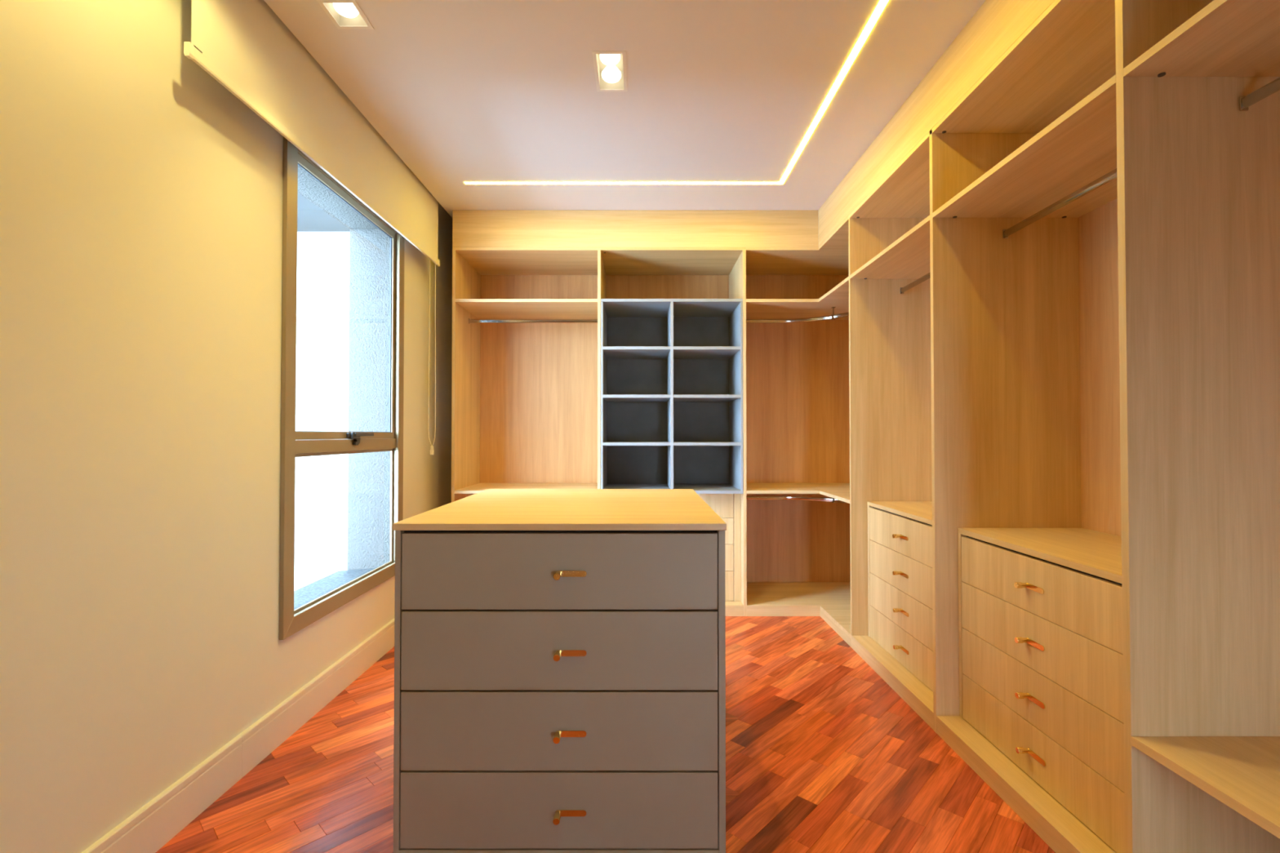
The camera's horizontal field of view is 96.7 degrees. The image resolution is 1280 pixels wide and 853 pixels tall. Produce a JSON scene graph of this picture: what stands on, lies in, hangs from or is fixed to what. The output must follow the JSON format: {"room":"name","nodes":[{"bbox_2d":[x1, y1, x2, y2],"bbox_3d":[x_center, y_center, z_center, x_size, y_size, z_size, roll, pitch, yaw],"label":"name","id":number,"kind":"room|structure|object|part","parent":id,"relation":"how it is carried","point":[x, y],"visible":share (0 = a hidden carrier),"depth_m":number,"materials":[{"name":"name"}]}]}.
{"room":"walk-in closet","nodes":[
{"label":"walk-in closet","id":0,"kind":"room"},
{"bbox_2d":[0,0,452,852],"bbox_3d":[-1.520,-0.214,1.484,0.280,2.870,5.862,0,-1,0],"label":"wall","id":1,"kind":"structure","parent":0,"point":[141,197],"depth_m":1.57,"materials":[{"name":"paint"}]},
{"bbox_2d":[81,618,394,852],"bbox_3d":[-1.372,1.127,1.465,0.016,0.145,5.660,0,-1,0],"label":"baseboard","id":2,"kind":"structure","parent":1,"relation":"attached to","point":[147,830],"depth_m":1.91,"materials":[{"name":"white paint"}]},
{"bbox_2d":[279,136,404,639],"bbox_3d":[-1.536,-0.167,2.739,0.368,2.020,1.098,0,-1,0],"label":"window","id":3,"kind":"structure","parent":1,"relation":"in","point":[373,442],"depth_m":3.21,"materials":[{"name":"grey metal"}]},
{"bbox_3d":[-1.371,-0.183,2.224,0.017,1.999,0.068,0,-1,0],"label":"frame rail","id":4,"kind":"part","parent":3,"relation":"part of","materials":[{"name":"brown metal"}]},
{"bbox_2d":[183,0,439,454],"bbox_3d":[-1.313,-0.694,2.639,0.061,1.721,2.039,0,-1,0],"label":"roller blind","id":5,"kind":"object","parent":3,"relation":"attached to","point":[243,45],"visible":0.95,"depth_m":2.21,"materials":[{"name":"white fabric"}]},
{"bbox_3d":[-1.320,-0.672,3.631,0.047,1.594,0.006,0,-1,0],"label":"pull chain","id":6,"kind":"part","parent":5,"relation":"part of","materials":[{"name":"white plastic"}]},
{"bbox_3d":[-1.563,0.818,2.725,0.315,0.050,1.056,0,-1,0],"label":"sill","id":7,"kind":"part","parent":3,"relation":"part of","materials":[{"name":"metal"}]},
{"bbox_3d":[-1.371,0.791,2.725,0.017,0.068,1.095,0,-1,0],"label":"frame rail","id":8,"kind":"part","parent":3,"relation":"part of","materials":[{"name":"brown metal"}]},
{"bbox_3d":[-1.395,0.044,2.736,0.018,0.034,0.974,0,-1,0],"label":"sash rail","id":9,"kind":"part","parent":3,"relation":"part of","materials":[{"name":"brown metal"}]},
{"bbox_3d":[-1.395,-1.087,2.752,0.018,0.034,0.974,0,-1,0],"label":"sash rail","id":10,"kind":"part","parent":3,"relation":"part of","materials":[{"name":"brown metal"}]},
{"bbox_3d":[-1.371,-1.142,2.752,0.017,0.068,1.095,0,-1,0],"label":"frame rail","id":11,"kind":"part","parent":3,"relation":"part of","materials":[{"name":"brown metal"}]},
{"bbox_3d":[-1.361,0.044,2.800,0.019,0.030,0.200,0,-1,0],"label":"latch lever","id":12,"kind":"part","parent":3,"relation":"part of","materials":[{"name":"grey plastic"}]},
{"bbox_3d":[-1.395,-0.515,3.215,0.018,1.162,0.034,0,-1,0],"label":"sash rail","id":13,"kind":"part","parent":3,"relation":"part of","materials":[{"name":"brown metal"}]},
{"bbox_3d":[-1.371,-0.168,3.254,0.017,1.999,0.068,0,-1,0],"label":"frame rail","id":14,"kind":"part","parent":3,"relation":"part of","materials":[{"name":"brown metal"}]},
{"bbox_2d":[293,581,315,591],"bbox_3d":[-3.131,1.292,0.882,2.939,0.100,7.800,0,-1,0],"label":"floor","id":15,"kind":"structure","parent":0,"point":[297,584],"depth_m":4.68,"materials":[{"name":"white"}]},
{"bbox_2d":[293,231,349,581],"bbox_3d":[-3.131,-0.351,4.905,2.939,3.400,0.200,0,-1,0],"label":"wall","id":16,"kind":"structure","parent":0,"point":[322,291],"depth_m":4.80,"materials":[{"name":"white"}]},
{"bbox_2d":[297,192,349,231],"bbox_3d":[-2.430,-1.766,3.875,1.539,0.200,1.900,0,-1,0],"label":"ceiling","id":17,"kind":"structure","parent":0,"point":[310,218],"depth_m":4.56,"materials":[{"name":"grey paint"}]},
{"bbox_2d":[155,616,1055,852],"bbox_3d":[0.198,1.226,1.464,3.155,0.050,5.662,0,-1,0],"label":"floor","id":18,"kind":"structure","parent":0,"point":[823,755],"depth_m":1.95,"materials":[{"name":"brown wood"}]},
{"bbox_2d":[451,247,605,502],"bbox_3d":[-0.738,0.033,4.006,0.970,2.404,0.600,0,-1,0],"label":"bay","id":19,"kind":"object","parent":18,"relation":"on","point":[526,381],"visible":0.76,"depth_m":4.29,"materials":[{"name":"brown wood"}]},
{"bbox_3d":[-1.213,0.033,4.004,0.020,2.404,0.596,0,-1,0],"label":"panel","id":20,"kind":"part","parent":19,"relation":"part of","materials":[{"name":"brown wood"}]},
{"bbox_2d":[454,483,597,493],"bbox_3d":[-0.738,0.431,3.993,0.929,0.020,0.586,0,-1,0],"label":"shelf","id":21,"kind":"object","parent":19,"relation":"attached to","point":[468,488],"depth_m":3.96,"materials":[{"name":"brown wood"}]},
{"bbox_2d":[455,298,597,319],"bbox_3d":[-0.738,-0.820,4.011,0.929,0.020,0.586,0,-1,0],"label":"shelf","id":22,"kind":"object","parent":19,"relation":"attached to","point":[477,308],"depth_m":3.90,"materials":[{"name":"brown wood"}]},
{"bbox_3d":[-0.738,-0.744,4.011,0.928,0.028,0.015,0,-1,0],"label":"hanging rail","id":23,"kind":"part","parent":19,"relation":"part of","materials":[{"name":"silver metal"}]},
{"bbox_3d":[-0.738,0.003,4.300,0.929,2.335,0.013,0,-1,0],"label":"panel","id":24,"kind":"part","parent":19,"relation":"part of","materials":[{"name":"brown wood"}]},
{"bbox_3d":[-0.263,0.043,4.004,0.020,2.385,0.596,0,-1,0],"label":"panel","id":25,"kind":"part","parent":19,"relation":"part of","materials":[{"name":"brown wood"}]},
{"bbox_2d":[452,209,818,247],"bbox_3d":[-0.026,-1.295,3.733,2.394,0.243,0.018,0,-1,0],"label":"fascia board","id":26,"kind":"object","parent":19,"relation":"on","point":[470,228],"visible":1,"depth_m":3.72,"materials":[{"name":"brown wood"}]},
{"bbox_2d":[392,488,726,852],"bbox_3d":[-0.224,0.744,2.078,0.937,0.929,1.046,0,-1,0],"label":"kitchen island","id":27,"kind":"object","parent":18,"relation":"on","point":[560,654],"visible":1,"depth_m":1.59,"materials":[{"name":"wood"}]},
{"bbox_3d":[-0.678,0.754,2.095,0.016,0.910,1.006,0,-1,0],"label":"panel","id":28,"kind":"part","parent":27,"relation":"part of","materials":[{"name":"beige paint"}]},
{"bbox_3d":[-0.224,0.629,1.603,0.886,0.218,0.020,0,-1,0],"label":"drawer","id":29,"kind":"part","parent":27,"relation":"part of","materials":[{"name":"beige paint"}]},
{"bbox_3d":[-0.224,0.853,1.600,0.886,0.218,0.020,0,-1,0],"label":"drawer","id":30,"kind":"part","parent":27,"relation":"part of","materials":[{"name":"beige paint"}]},
{"bbox_3d":[-0.224,1.072,1.597,0.886,0.210,0.020,0,-1,0],"label":"drawer","id":31,"kind":"part","parent":27,"relation":"part of","materials":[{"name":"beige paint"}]},
{"bbox_2d":[392,488,726,530],"bbox_3d":[-0.224,0.289,2.101,0.937,0.019,1.012,0,-1,0],"label":"island countertop","id":32,"kind":"structure","parent":27,"relation":"on","point":[489,509],"depth_m":1.83,"materials":[{"name":"brown wood"}]},
{"bbox_3d":[-0.224,0.407,1.606,0.886,0.212,0.020,0,-1,0],"label":"drawer","id":33,"kind":"part","parent":27,"relation":"part of","materials":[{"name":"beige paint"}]},
{"bbox_3d":[-0.192,1.077,1.569,0.089,0.019,0.036,0,-1,0],"label":"handle","id":34,"kind":"part","parent":27,"relation":"part of","materials":[{"name":"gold metal"}]},
{"bbox_3d":[-0.192,0.858,1.572,0.089,0.019,0.036,0,-1,0],"label":"handle","id":35,"kind":"part","parent":27,"relation":"part of","materials":[{"name":"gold metal"}]},
{"bbox_3d":[-0.192,0.412,1.578,0.089,0.019,0.036,0,-1,0],"label":"handle","id":36,"kind":"part","parent":27,"relation":"part of","materials":[{"name":"gold metal"}]},
{"bbox_3d":[-0.192,0.634,1.575,0.089,0.019,0.036,0,-1,0],"label":"handle","id":37,"kind":"part","parent":27,"relation":"part of","materials":[{"name":"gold metal"}]},
{"bbox_3d":[0.232,0.754,2.095,0.018,0.910,1.006,0,-1,0],"label":"panel","id":38,"kind":"part","parent":27,"relation":"part of","materials":[{"name":"beige paint"}]},
{"bbox_2d":[597,247,746,616],"bbox_3d":[0.212,0.033,4.006,0.970,2.404,0.600,0,-1,0],"label":"bay","id":39,"kind":"object","parent":18,"relation":"on","point":[631,273],"visible":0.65,"depth_m":4.03,"materials":[{"name":"brown wood"}]},
{"bbox_3d":[0.212,0.003,4.300,0.929,2.335,0.013,0,-1,0],"label":"panel","id":40,"kind":"part","parent":39,"relation":"part of","materials":[{"name":"brown wood"}]},
{"bbox_2d":[600,298,742,493],"bbox_3d":[0.212,-0.195,3.957,0.926,1.272,0.497,0,-1,0],"label":"unit","id":41,"kind":"object","parent":39,"relation":"in","point":[672,369],"visible":0.95,"depth_m":4.19,"materials":[{"name":"grey laminate"}]},
{"bbox_3d":[-0.244,-0.196,3.951,0.013,1.231,0.485,0,-1,0],"label":"panel","id":42,"kind":"part","parent":41,"relation":"part of","materials":[{"name":"grey laminate"}]},
{"bbox_2d":[603,394,670,401],"bbox_3d":[-0.017,-0.195,3.951,0.441,0.020,0.484,0,-1,0],"label":"shelf","id":43,"kind":"object","parent":41,"relation":"attached to","point":[606,397],"depth_m":3.73,"materials":[{"name":"grey laminate"}]},
{"bbox_2d":[603,346,670,359],"bbox_3d":[-0.017,-0.509,3.955,0.441,0.020,0.484,0,-1,0],"label":"shelf","id":44,"kind":"object","parent":41,"relation":"attached to","point":[609,352],"depth_m":3.84,"materials":[{"name":"grey laminate"}]},
{"bbox_2d":[603,441,671,445],"bbox_3d":[-0.017,0.117,3.946,0.441,0.020,0.484,0,-1,0],"label":"shelf","id":45,"kind":"object","parent":41,"relation":"attached to","point":[605,443],"depth_m":3.70,"materials":[{"name":"grey laminate"}]},
{"bbox_2d":[673,346,740,359],"bbox_3d":[0.442,-0.509,3.955,0.439,0.020,0.484,0,-1,0],"label":"shelf","id":46,"kind":"object","parent":41,"relation":"attached to","point":[679,352],"depth_m":3.84,"materials":[{"name":"grey laminate"}]},
{"bbox_2d":[673,441,741,445],"bbox_3d":[0.442,0.117,3.946,0.439,0.020,0.484,0,-1,0],"label":"shelf","id":47,"kind":"object","parent":41,"relation":"attached to","point":[675,443],"depth_m":3.70,"materials":[{"name":"grey laminate"}]},
{"bbox_2d":[673,394,741,401],"bbox_3d":[0.442,-0.195,3.951,0.439,0.020,0.484,0,-1,0],"label":"shelf","id":48,"kind":"object","parent":41,"relation":"attached to","point":[677,397],"depth_m":3.73,"materials":[{"name":"grey laminate"}]},
{"bbox_3d":[0.668,-0.196,3.951,0.013,1.231,0.485,0,-1,0],"label":"panel","id":49,"kind":"part","parent":41,"relation":"part of","materials":[{"name":"grey laminate"}]},
{"bbox_2d":[697,493,741,601],"bbox_3d":[0.212,0.805,4.016,0.926,0.722,0.530,0,-1,0],"label":"chest","id":50,"kind":"object","parent":39,"relation":"on","point":[726,506],"visible":0.04,"depth_m":3.79,"materials":[{"name":"brown wood"}]},
{"bbox_3d":[0.212,0.525,3.800,0.830,0.165,0.018,0,-1,0],"label":"drawer","id":51,"kind":"part","parent":50,"relation":"part of","materials":[{"name":"brown wood"}]},
{"bbox_3d":[0.212,0.698,3.798,0.830,0.173,0.018,0,-1,0],"label":"drawer","id":52,"kind":"part","parent":50,"relation":"part of","materials":[{"name":"brown wood"}]},
{"bbox_3d":[0.212,0.873,3.795,0.830,0.173,0.018,0,-1,0],"label":"drawer","id":53,"kind":"part","parent":50,"relation":"part of","materials":[{"name":"brown wood"}]},
{"bbox_3d":[0.212,1.061,3.792,0.830,0.196,0.018,0,-1,0],"label":"drawer","id":54,"kind":"part","parent":50,"relation":"part of","materials":[{"name":"brown wood"}]},
{"bbox_3d":[0.652,0.805,4.033,0.045,0.722,0.496,0,-1,0],"label":"panel","id":55,"kind":"part","parent":50,"relation":"part of","materials":[{"name":"brown wood"}]},
{"bbox_2d":[725,600,743,608],"bbox_3d":[0.212,1.176,3.983,0.929,0.020,0.586,0,-1,0],"label":"shelf","id":56,"kind":"object","parent":39,"relation":"attached to","point":[729,604],"depth_m":3.70,"materials":[{"name":"brown wood"}]},
{"bbox_3d":[0.687,0.043,4.004,0.020,2.385,0.596,0,-1,0],"label":"panel","id":57,"kind":"part","parent":39,"relation":"part of","materials":[{"name":"brown wood"}]},
{"bbox_2d":[746,216,932,646],"bbox_3d":[1.232,0.029,3.731,1.068,2.404,1.151,0,-1,0],"label":"wardrobe","id":58,"kind":"object","parent":18,"relation":"on","point":[838,374],"visible":0.73,"depth_m":4.03,"materials":[{"name":"brown wood"}]},
{"bbox_2d":[746,276,848,319],"bbox_3d":[1.225,-0.823,3.745,1.054,0.020,1.118,0,-1,0],"label":"shelf","id":59,"kind":"object","parent":58,"relation":"attached to","point":[837,300],"depth_m":3.85,"materials":[{"name":"beige wood"}]},
{"bbox_3d":[1.212,-0.748,3.721,0.374,0.028,1.134,1,-1,-43],"label":"hanging rail","id":60,"kind":"part","parent":58,"relation":"part of","materials":[{"name":"silver metal"}]},
{"bbox_2d":[746,483,849,503],"bbox_3d":[1.225,0.427,3.727,1.054,0.020,1.118,0,-1,0],"label":"shelf","id":61,"kind":"object","parent":58,"relation":"attached to","point":[840,491],"depth_m":3.79,"materials":[{"name":"beige wood"}]},
{"bbox_3d":[1.212,0.497,3.704,0.374,0.028,1.134,1,-1,-43],"label":"hanging rail","id":62,"kind":"part","parent":58,"relation":"part of","materials":[{"name":"silver metal"}]},
{"bbox_3d":[1.225,0.003,4.300,1.054,2.335,0.013,0,-1,0],"label":"panel","id":63,"kind":"part","parent":58,"relation":"part of","materials":[{"name":"brown wood"}]},
{"bbox_2d":[746,582,851,638],"bbox_3d":[1.225,1.172,3.711,1.054,0.020,1.129,0,-1,0],"label":"shelf","id":64,"kind":"object","parent":58,"relation":"attached to","point":[831,599],"depth_m":3.83,"materials":[{"name":"brown wood"}]},
{"bbox_3d":[1.467,-0.004,3.164,0.590,2.316,0.018,0,-1,0],"label":"panel","id":65,"kind":"part","parent":58,"relation":"part of","materials":[{"name":"brown wood"}]},
{"bbox_2d":[848,129,1081,733],"bbox_3d":[1.469,0.015,2.718,0.594,2.404,0.912,0,-1,0],"label":"bay","id":66,"kind":"object","parent":18,"relation":"on","point":[1005,366],"visible":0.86,"depth_m":2.27,"materials":[{"name":"brown wood"}]},
{"bbox_2d":[849,215,930,279],"bbox_3d":[1.462,-0.838,2.731,0.580,0.020,0.871,0,-1,0],"label":"shelf","id":67,"kind":"object","parent":66,"relation":"attached to","point":[908,257],"depth_m":2.82,"materials":[{"name":"brown wood"}]},
{"bbox_2d":[851,635,933,718],"bbox_3d":[1.462,1.158,2.707,0.580,0.020,0.879,0,-1,0],"label":"shelf","id":68,"kind":"object","parent":66,"relation":"attached to","point":[917,691],"depth_m":2.65,"materials":[{"name":"brown wood"}]},
{"bbox_2d":[866,501,933,691],"bbox_3d":[1.488,0.778,2.708,0.526,0.739,0.869,0,-1,0],"label":"chest","id":69,"kind":"object","parent":66,"relation":"on","point":[900,600],"visible":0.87,"depth_m":2.74,"materials":[{"name":"brown wood"}]},
{"bbox_3d":[1.506,0.794,3.133,0.489,0.719,0.020,0,-1,0],"label":"panel","id":70,"kind":"part","parent":69,"relation":"part of","materials":[{"name":"brown wood"}]},
{"bbox_3d":[1.244,0.529,2.712,0.036,0.019,0.089,0,-1,0],"label":"handle","id":71,"kind":"part","parent":69,"relation":"part of","materials":[{"name":"gold metal"}]},
{"bbox_3d":[1.244,0.707,2.710,0.036,0.019,0.089,0,-1,0],"label":"handle","id":72,"kind":"part","parent":69,"relation":"part of","materials":[{"name":"gold metal"}]},
{"bbox_3d":[1.272,0.525,2.712,0.019,0.174,0.822,0,-1,0],"label":"drawer","id":73,"kind":"part","parent":69,"relation":"part of","materials":[{"name":"brown wood"}]},
{"bbox_3d":[1.244,0.886,2.707,0.036,0.019,0.089,0,-1,0],"label":"handle","id":74,"kind":"part","parent":69,"relation":"part of","materials":[{"name":"gold metal"}]},
{"bbox_3d":[1.272,0.703,2.709,0.019,0.176,0.822,0,-1,0],"label":"drawer","id":75,"kind":"part","parent":69,"relation":"part of","materials":[{"name":"brown wood"}]},
{"bbox_3d":[1.272,0.882,2.707,0.019,0.176,0.822,0,-1,0],"label":"drawer","id":76,"kind":"part","parent":69,"relation":"part of","materials":[{"name":"brown wood"}]},
{"bbox_3d":[1.244,1.062,2.705,0.036,0.019,0.089,0,-1,0],"label":"handle","id":77,"kind":"part","parent":69,"relation":"part of","materials":[{"name":"gold metal"}]},
{"bbox_3d":[1.272,1.058,2.704,0.019,0.172,0.822,0,-1,0],"label":"drawer","id":78,"kind":"part","parent":69,"relation":"part of","materials":[{"name":"brown wood"}]},
{"bbox_3d":[1.460,-0.762,2.730,0.015,0.028,0.870,0,-1,0],"label":"hanging rail","id":79,"kind":"part","parent":66,"relation":"part of","materials":[{"name":"silver metal"}]},
{"bbox_3d":[1.467,0.018,2.272,0.590,2.385,0.021,0,-1,0],"label":"panel","id":80,"kind":"part","parent":66,"relation":"part of","materials":[{"name":"brown wood"}]},
{"bbox_2d":[929,0,1279,852],"bbox_3d":[1.469,0.003,1.824,0.594,2.404,0.916,0,-1,0],"label":"bay","id":81,"kind":"object","parent":18,"relation":"on","point":[1172,188],"visible":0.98,"depth_m":1.37,"materials":[{"name":"brown wood"}]},
{"bbox_2d":[1002,229,1008,238],"bbox_3d":[1.460,-0.768,2.270,0.021,0.036,0.004,0,-1,0],"label":"socket","id":82,"kind":"object","parent":81,"relation":"attached to","point":[1004,231],"depth_m":2.27,"materials":[{"name":"silver metal"}]},
{"bbox_2d":[932,74,1117,217],"bbox_3d":[1.462,-0.850,1.837,0.580,0.020,0.874,0,-1,0],"label":"shelf","id":83,"kind":"object","parent":81,"relation":"attached to","point":[1079,147],"depth_m":1.88,"materials":[{"name":"brown wood"}]},
{"bbox_2d":[936,715,1116,852],"bbox_3d":[1.462,1.145,1.809,0.580,0.020,0.874,0,-1,0],"label":"shelf","id":84,"kind":"object","parent":81,"relation":"attached to","point":[1064,828],"depth_m":1.78,"materials":[{"name":"brown wood"}]},
{"bbox_2d":[957,528,1124,852],"bbox_3d":[1.488,0.765,1.814,0.526,0.739,0.872,0,-1,0],"label":"chest","id":85,"kind":"object","parent":81,"relation":"on","point":[1041,662],"visible":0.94,"depth_m":1.76,"materials":[{"name":"brown wood"}]},
{"bbox_3d":[1.506,0.781,2.240,0.489,0.719,0.020,0,-1,0],"label":"panel","id":86,"kind":"part","parent":85,"relation":"part of","materials":[{"name":"brown wood"}]},
{"bbox_3d":[1.244,0.516,1.818,0.036,0.019,0.089,0,-1,0],"label":"handle","id":87,"kind":"part","parent":85,"relation":"part of","materials":[{"name":"gold metal"}]},
{"bbox_3d":[1.244,0.694,1.815,0.036,0.019,0.089,0,-1,0],"label":"handle","id":88,"kind":"part","parent":85,"relation":"part of","materials":[{"name":"gold metal"}]},
{"bbox_3d":[1.244,0.873,1.813,0.036,0.019,0.089,0,-1,0],"label":"handle","id":89,"kind":"part","parent":85,"relation":"part of","materials":[{"name":"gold metal"}]},
{"bbox_3d":[1.244,1.050,1.810,0.036,0.019,0.089,0,-1,0],"label":"handle","id":90,"kind":"part","parent":85,"relation":"part of","materials":[{"name":"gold metal"}]},
{"bbox_3d":[1.272,0.512,1.817,0.019,0.174,0.825,0,-1,0],"label":"drawer","id":91,"kind":"part","parent":85,"relation":"part of","materials":[{"name":"brown wood"}]},
{"bbox_3d":[1.272,0.690,1.815,0.019,0.176,0.825,0,-1,0],"label":"drawer","id":92,"kind":"part","parent":85,"relation":"part of","materials":[{"name":"brown wood"}]},
{"bbox_3d":[1.272,0.869,1.812,0.019,0.176,0.825,0,-1,0],"label":"drawer","id":93,"kind":"part","parent":85,"relation":"part of","materials":[{"name":"brown wood"}]},
{"bbox_3d":[1.272,1.046,1.810,0.019,0.172,0.825,0,-1,0],"label":"drawer","id":94,"kind":"part","parent":85,"relation":"part of","materials":[{"name":"brown wood"}]},
{"bbox_3d":[1.460,-0.774,1.836,0.015,0.028,0.873,0,-1,0],"label":"hanging rail","id":95,"kind":"part","parent":81,"relation":"part of","materials":[{"name":"silver metal"}]},
{"bbox_3d":[1.759,-0.032,1.825,0.013,2.335,0.874,0,-1,0],"label":"panel","id":96,"kind":"part","parent":81,"relation":"part of","materials":[{"name":"brown wood"}]},
{"bbox_3d":[1.467,0.006,1.377,0.590,2.385,0.021,0,-1,0],"label":"panel","id":97,"kind":"part","parent":81,"relation":"part of","materials":[{"name":"brown wood"}]},
{"bbox_2d":[1123,0,1279,839],"bbox_3d":[1.469,-0.016,0.478,0.594,2.404,1.816,0,-1,0],"label":"bay","id":98,"kind":"object","parent":18,"relation":"on","point":[1225,37],"visible":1,"depth_m":1.26,"materials":[{"name":"brown wood"}]},
{"bbox_2d":[817,0,1054,246],"bbox_3d":[1.181,-1.325,1.656,0.018,0.243,4.135,0,-1,0],"label":"fascia board","id":99,"kind":"object","parent":98,"relation":"on","point":[997,24],"visible":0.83,"depth_m":2.25,"materials":[{"name":"brown wood"}]},
{"bbox_2d":[1123,0,1279,76],"bbox_3d":[1.462,-0.869,0.491,0.580,0.020,1.774,0,-1,0],"label":"shelf","id":100,"kind":"object","parent":98,"relation":"attached to","point":[1225,37],"depth_m":1.27,"materials":[{"name":"brown wood"}]},
{"bbox_2d":[1131,736,1279,839],"bbox_3d":[1.462,0.736,0.468,0.580,0.021,1.774,0,-1,0],"label":"shelf","id":101,"kind":"object","parent":98,"relation":"attached to","point":[1242,773],"depth_m":1.23,"materials":[{"name":"brown wood"}]},
{"bbox_2d":[1239,95,1248,111],"bbox_3d":[1.460,-0.781,1.374,0.021,0.036,0.004,0,-1,0],"label":"socket","id":102,"kind":"object","parent":98,"relation":"attached to","point":[1243,100],"depth_m":1.37,"materials":[{"name":"silver metal"}]},
{"bbox_3d":[1.460,-0.793,0.490,0.015,0.028,1.773,0,-1,0],"label":"hanging rail","id":103,"kind":"part","parent":98,"relation":"part of","materials":[{"name":"silver metal"}]},
{"bbox_2d":[263,0,985,235],"bbox_3d":[0.107,-1.574,1.503,3.535,0.250,5.862,0,-1,0],"label":"ceiling","id":104,"kind":"structure","parent":0,"point":[461,91],"depth_m":2.40,"materials":[{"name":"paint"}]},
{"bbox_2d":[316,0,373,29],"bbox_3d":[-1.026,-1.480,1.991,0.130,0.080,0.140,0,-1,0],"label":"recessed light","id":105,"kind":"object","parent":104,"relation":"in","point":[344,14],"visible":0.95,"depth_m":2.00,"materials":[{"name":"white metal"}]},
{"bbox_3d":[-1.026,-1.474,1.991,0.082,0.047,0.082,0,-1,0],"label":"bulb","id":106,"kind":"part","parent":105,"relation":"part of","materials":[{"name":"white glass"}]},
{"bbox_2d":[591,50,627,91],"bbox_3d":[-0.116,-1.475,2.309,0.130,0.080,0.256,0,-1,0],"label":"recessed light","id":107,"kind":"object","parent":104,"relation":"in","point":[610,66],"visible":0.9,"depth_m":2.34,"materials":[{"name":"white metal"}]},
{"bbox_3d":[-0.116,-1.470,2.252,0.082,0.047,0.082,0,-1,0],"label":"bulb","id":108,"kind":"part","parent":107,"relation":"part of","materials":[{"name":"white glass"}]},
{"bbox_3d":[-0.116,-1.468,2.366,0.082,0.047,0.082,0,-1,0],"label":"bulb","id":109,"kind":"part","parent":107,"relation":"part of","materials":[{"name":"white glass"}]},
{"bbox_2d":[464,0,888,184],"bbox_3d":[-0.088,-1.436,2.354,1.863,0.002,1.968,0,-1,0],"label":"light strip","id":110,"kind":"object","parent":104,"relation":"attached to","point":[882,4],"visible":1,"depth_m":2.84,"materials":[{"name":"white plastic"}]}
]}

